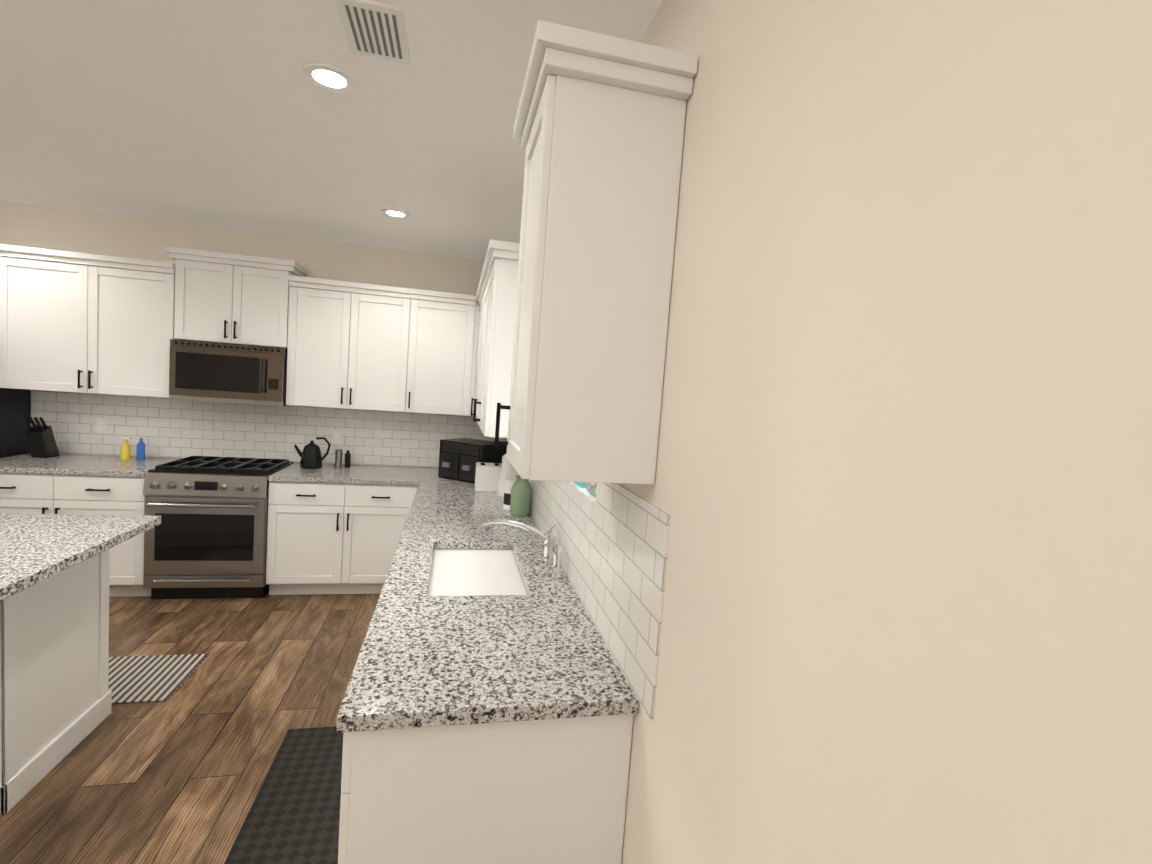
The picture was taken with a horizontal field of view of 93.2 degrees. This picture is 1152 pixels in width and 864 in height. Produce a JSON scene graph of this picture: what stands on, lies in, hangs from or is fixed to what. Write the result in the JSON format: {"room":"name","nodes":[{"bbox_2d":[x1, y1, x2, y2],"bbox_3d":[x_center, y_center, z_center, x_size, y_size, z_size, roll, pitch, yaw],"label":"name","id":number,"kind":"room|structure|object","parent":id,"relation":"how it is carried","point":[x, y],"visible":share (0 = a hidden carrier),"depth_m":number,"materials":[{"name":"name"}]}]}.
{"room":"kitchen","nodes":[
{"label":"kitchen","id":0,"kind":"room"},
{"bbox_2d":[0,591,379,863],"bbox_3d":[-2.969,1.472,0.208,7.120,0.060,8.950,3,4,-13],"label":"floor","id":1,"kind":"structure","parent":0,"point":[178,776],"depth_m":2.47,"materials":[{"name":"brown wood"}]},
{"bbox_2d":[0,549,111,815],"bbox_3d":[-2.761,0.867,2.080,1.378,0.898,0.634,3,4,-13],"label":"kitchen island","id":2,"kind":"object","parent":1,"relation":"on","point":[55,700],"depth_m":2.17,"materials":[{"name":"white wood"}]},
{"bbox_2d":[0,513,160,600],"bbox_3d":[-2.655,0.412,1.931,1.640,0.040,0.950,3,4,-13],"label":"island countertop","id":3,"kind":"structure","parent":2,"relation":"on","point":[34,548],"depth_m":2.14,"materials":[{"name":"grey stone"}]},
{"bbox_2d":[0,469,150,596],"bbox_3d":[-3.556,0.684,3.955,1.062,0.870,0.668,3,4,-13],"label":"base cabinet","id":4,"kind":"object","parent":1,"relation":"on","point":[34,493],"depth_m":3.66,"materials":[{"name":"white wood"}]},
{"bbox_2d":[0,453,181,476],"bbox_3d":[-3.523,0.231,3.916,1.060,0.038,0.678,3,4,-13],"label":"countertop","id":5,"kind":"structure","parent":4,"relation":"on","point":[22,463],"depth_m":3.79,"materials":[{"name":"grey stone"}]},
{"bbox_2d":[0,388,30,457],"bbox_3d":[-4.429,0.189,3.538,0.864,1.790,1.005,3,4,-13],"label":"television","id":6,"kind":"object","parent":5,"relation":"on","point":[15,408],"depth_m":3.95,"materials":[{"name":"black plastic"}]},
{"bbox_2d":[24,417,59,457],"bbox_3d":[-3.861,0.036,3.935,0.100,0.296,0.205,3,4,-13],"label":"knife block","id":7,"kind":"object","parent":5,"relation":"on","point":[41,440],"visible":1,"depth_m":3.90,"materials":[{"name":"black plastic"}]},
{"bbox_2d":[120,437,131,459],"bbox_3d":[-3.373,0.125,4.085,0.065,0.168,0.058,3,4,-13],"label":"soap bottle","id":8,"kind":"object","parent":5,"relation":"on","point":[125,450],"visible":1,"depth_m":4.07,"materials":[{"name":"yellow plastic"}]},
{"bbox_2d":[137,438,145,459],"bbox_3d":[-3.293,0.129,4.123,0.052,0.165,0.051,3,4,-13],"label":"soap bottle","id":9,"kind":"object","parent":5,"relation":"on","point":[141,445],"visible":1,"depth_m":4.11,"materials":[{"name":"blue plastic"}]},
{"bbox_2d":[108,654,208,703],"bbox_3d":[-2.411,1.283,2.835,0.710,0.008,0.470,3,4,-13],"label":"mat","id":10,"kind":"object","parent":1,"relation":"on","point":[131,679],"visible":0.6,"depth_m":2.88,"materials":[{"name":"grey fabric"}]},
{"bbox_2d":[143,456,293,598],"bbox_3d":[-2.654,0.702,4.104,0.754,0.942,0.748,3,4,-13],"label":"range","id":11,"kind":"object","parent":1,"relation":"on","point":[206,537],"visible":1,"depth_m":3.81,"materials":[{"name":"silver metal"}]},
{"bbox_2d":[224,726,342,863],"bbox_3d":[-0.999,1.429,2.191,0.510,0.016,0.800,3,4,-13],"label":"rug","id":12,"kind":"object","parent":1,"relation":"on","point":[293,816],"visible":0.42,"depth_m":2.07,"materials":[{"name":"fabric"}]},
{"bbox_2d":[266,481,415,596],"bbox_3d":[-1.776,0.783,4.360,1.071,0.870,0.668,3,4,-13],"label":"base cabinet","id":13,"kind":"object","parent":1,"relation":"on","point":[324,537],"depth_m":4.02,"materials":[{"name":"white wood"}]},
{"bbox_2d":[268,462,455,484],"bbox_3d":[-1.411,0.348,4.396,1.747,0.038,0.678,3,4,-13],"label":"countertop","id":14,"kind":"structure","parent":13,"relation":"on","point":[387,475],"depth_m":4.19,"materials":[{"name":"grey stone"}]},
{"bbox_2d":[294,437,330,468],"bbox_3d":[-2.093,0.160,4.321,0.271,0.248,0.160,3,4,-13],"label":"kettle","id":15,"kind":"object","parent":14,"relation":"on","point":[310,455],"visible":1,"depth_m":4.28,"materials":[{"name":"black metal"}]},
{"bbox_2d":[335,449,342,467],"bbox_3d":[-1.928,0.214,4.425,0.056,0.150,0.056,3,4,-13],"label":"steel canister","id":16,"kind":"object","parent":14,"relation":"on","point":[338,457],"visible":1,"depth_m":4.40,"materials":[{"name":"silver metal"}]},
{"bbox_2d":[344,450,350,467],"bbox_3d":[-1.869,0.220,4.459,0.044,0.140,0.043,3,4,-13],"label":"bottle","id":17,"kind":"object","parent":14,"relation":"on","point":[347,458],"visible":1,"depth_m":4.44,"materials":[{"name":"black plastic"}]},
{"bbox_2d":[438,438,506,483],"bbox_3d":[-0.833,0.225,4.321,0.420,0.300,0.370,6,5,27],"label":"air fryer","id":18,"kind":"object","parent":14,"relation":"on","point":[459,458],"visible":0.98,"depth_m":4.21,"materials":[{"name":"black plastic"}]},
{"bbox_2d":[404,489,415,516],"bbox_3d":[-0.781,0.896,3.806,0.722,0.870,0.900,3,4,-13],"label":"base cabinet","id":19,"kind":"object","parent":1,"relation":"on","point":[413,490],"depth_m":4.11,"materials":[{"name":"white wood"}]},
{"bbox_2d":[338,717,632,863],"bbox_3d":[-0.291,1.092,1.649,0.702,0.870,0.620,3,4,-13],"label":"base cabinet","id":20,"kind":"object","parent":1,"relation":"on","point":[537,792],"depth_m":1.33,"materials":[{"name":"white wood"}]},
{"bbox_2d":[336,481,638,732],"bbox_3d":[-0.510,0.537,2.733,0.708,0.038,2.980,3,4,-13],"label":"countertop","id":21,"kind":"structure","parent":20,"relation":"on","point":[425,660],"depth_m":1.59,"materials":[{"name":"grey stone"}]},
{"bbox_2d":[428,545,527,592],"bbox_3d":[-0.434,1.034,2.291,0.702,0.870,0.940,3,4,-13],"label":"sink","id":22,"kind":"object","parent":21,"relation":"in","point":[455,568],"depth_m":2.33,"materials":[{"name":"white ceramic"}]},
{"bbox_2d":[475,462,501,490],"bbox_3d":[-0.634,0.325,3.972,0.190,0.182,0.180,3,4,-13],"label":"toaster","id":23,"kind":"object","parent":21,"relation":"on","point":[486,476],"visible":0.85,"depth_m":3.88,"materials":[{"name":"white plastic"}]},
{"bbox_2d":[498,454,518,496],"bbox_3d":[-0.459,0.298,3.772,0.150,0.290,0.148,3,4,-13],"label":"jar","id":24,"kind":"object","parent":21,"relation":"on","point":[507,470],"visible":0.44,"depth_m":3.71,"materials":[{"name":"white ceramic"}]},
{"bbox_2d":[503,478,515,509],"bbox_3d":[-0.401,0.383,3.381,0.094,0.187,0.092,3,4,-13],"label":"jar","id":25,"kind":"object","parent":21,"relation":"on","point":[509,483],"visible":0.56,"depth_m":3.34,"materials":[{"name":"white ceramic"}]},
{"bbox_2d":[476,518,561,579],"bbox_3d":[-0.236,0.472,2.263,0.346,0.201,0.242,3,4,-13],"label":"faucet","id":26,"kind":"object","parent":21,"relation":"on","point":[548,567],"depth_m":2.32,"materials":[{"name":"silver metal"}]},
{"bbox_2d":[510,475,531,516],"bbox_3d":[-0.325,0.377,3.233,0.124,0.233,0.122,3,4,-13],"label":"jar","id":27,"kind":"object","parent":21,"relation":"on","point":[520,499],"visible":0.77,"depth_m":3.19,"materials":[{"name":"green ceramic"}]},
{"bbox_2d":[0,0,662,259],"bbox_3d":[-2.766,-1.322,0.001,7.120,0.080,8.950,3,4,-13],"label":"ceiling","id":28,"kind":"structure","parent":0,"point":[227,114],"depth_m":2.33,"materials":[{"name":"beige paint"}]},
{"bbox_2d":[303,63,355,92],"bbox_3d":[-0.899,-1.290,1.988,0.176,0.006,0.176,3,4,-13],"label":"recessed light","id":29,"kind":"object","parent":28,"relation":"in","point":[329,77],"visible":1,"depth_m":1.98,"materials":[{"name":"white"}]},
{"bbox_2d":[335,0,410,64],"bbox_3d":[-0.626,-1.248,1.702,0.190,0.009,0.280,3,4,-13],"label":"ceiling vent","id":30,"kind":"object","parent":28,"relation":"in","point":[376,30],"visible":1,"depth_m":1.68,"materials":[{"name":"white metal"}]},
{"bbox_2d":[382,208,409,217],"bbox_3d":[-1.177,-1.427,3.559,0.176,0.006,0.176,3,4,-13],"label":"recessed light","id":31,"kind":"object","parent":28,"relation":"in","point":[394,213],"visible":0.98,"depth_m":3.55,"materials":[{"name":"white"}]},
{"bbox_2d":[0,0,1151,863],"bbox_3d":[-2.868,0.080,0.105,6.760,2.740,8.590,3,4,-13],"label":"wall","id":32,"kind":"structure","parent":0,"point":[900,490],"depth_m":0.62,"materials":[{"name":"beige paint"}]},
{"bbox_2d":[0,247,175,397],"bbox_3d":[-3.520,-0.758,4.006,1.128,0.935,0.330,3,4,-13],"label":"upper cabinet","id":33,"kind":"object","parent":32,"relation":"attached to","point":[78,322],"depth_m":3.85,"materials":[{"name":"white wood"}]},
{"bbox_2d":[172,251,303,350],"bbox_3d":[-2.581,-0.977,4.195,0.756,0.609,0.330,3,4,-13],"label":"upper cabinet","id":34,"kind":"object","parent":32,"relation":"attached to","point":[220,299],"depth_m":4.03,"materials":[{"name":"white wood"}]},
{"bbox_2d":[169,339,286,405],"bbox_3d":[-2.607,-0.446,4.176,0.752,0.433,0.425,3,4,-13],"label":"microwave","id":35,"kind":"object","parent":34,"relation":"attached to","point":[220,372],"visible":1,"depth_m":4.02,"materials":[{"name":"grey metal"}]},
{"bbox_2d":[33,390,504,467],"bbox_3d":[-2.367,0.006,4.499,3.545,0.489,0.008,3,4,-13],"label":"tile backsplash","id":36,"kind":"structure","parent":32,"relation":"attached to","point":[168,427],"depth_m":4.42,"materials":[{"name":"white tile"}]},
{"bbox_2d":[95,417,105,432],"bbox_3d":[-3.664,-0.051,4.197,0.070,0.120,0.008,3,4,-13],"label":"electrical outlet","id":37,"kind":"object","parent":36,"relation":"attached to","point":[100,425],"visible":1,"depth_m":4.20,"materials":[{"name":"white plastic"}]},
{"bbox_2d":[332,430,341,443],"bbox_3d":[-2.009,0.042,4.574,0.070,0.120,0.008,3,4,-13],"label":"electrical outlet","id":38,"kind":"object","parent":36,"relation":"attached to","point":[336,436],"visible":1,"depth_m":4.57,"materials":[{"name":"white plastic"}]},
{"bbox_2d":[286,279,419,412],"bbox_3d":[-1.772,-0.661,4.404,0.942,0.935,0.330,3,4,-13],"label":"upper cabinet","id":39,"kind":"object","parent":32,"relation":"attached to","point":[349,347],"depth_m":4.24,"materials":[{"name":"white wood"}]},
{"bbox_2d":[416,295,479,415],"bbox_3d":[-1.140,-0.625,4.548,0.596,0.935,0.330,3,4,-13],"label":"upper cabinet","id":40,"kind":"object","parent":32,"relation":"attached to","point":[446,353],"depth_m":4.41,"materials":[{"name":"white wood"}]},
{"bbox_2d":[472,303,479,410],"bbox_3d":[-0.582,-0.557,4.176,0.330,0.935,0.642,3,4,-13],"label":"upper cabinet","id":41,"kind":"object","parent":32,"relation":"attached to","point":[477,307],"depth_m":4.42,"materials":[{"name":"white wood"}]},
{"bbox_2d":[472,247,518,437],"bbox_3d":[-0.406,-0.486,3.386,0.330,0.935,1.224,3,4,-13],"label":"upper cabinet","id":42,"kind":"object","parent":32,"relation":"attached to","point":[494,352],"depth_m":2.78,"materials":[{"name":"white wood"}]},
{"bbox_2d":[567,482,595,505],"bbox_3d":[0.011,0.212,2.306,0.093,0.009,0.920,3,4,-13],"label":"windowsill","id":43,"kind":"structure","parent":32,"relation":"attached to","point":[587,495],"depth_m":2.04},
{"bbox_2d":[574,482,585,487],"bbox_3d":[0.031,0.163,2.239,0.060,0.102,0.170,3,4,-13],"label":"box","id":44,"kind":"object","parent":43,"relation":"on","point":[581,484],"visible":0.07,"depth_m":2.16,"materials":[{"name":"teal"}]},
{"bbox_2d":[585,482,596,495],"bbox_3d":[0.081,0.188,1.990,0.096,0.096,0.095,3,4,-13],"label":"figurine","id":45,"kind":"object","parent":43,"relation":"on","point":[591,487],"visible":0.17,"depth_m":1.96,"materials":[{"name":"multicoloured"}]},
{"bbox_2d":[505,438,670,720],"bbox_3d":[-0.211,0.268,3.079,0.008,0.489,3.750,3,4,-13],"label":"tile backsplash","id":46,"kind":"structure","parent":32,"relation":"attached to","point":[613,542],"depth_m":1.56,"materials":[{"name":"white tile"}]},
{"bbox_2d":[494,20,697,484],"bbox_3d":[0.008,-0.387,1.454,0.369,0.985,0.486,3,4,-13],"label":"upper cabinet","id":47,"kind":"object","parent":32,"relation":"attached to","point":[599,124],"visible":1,"depth_m":1.27,"materials":[{"name":"white wood"}]}
]}

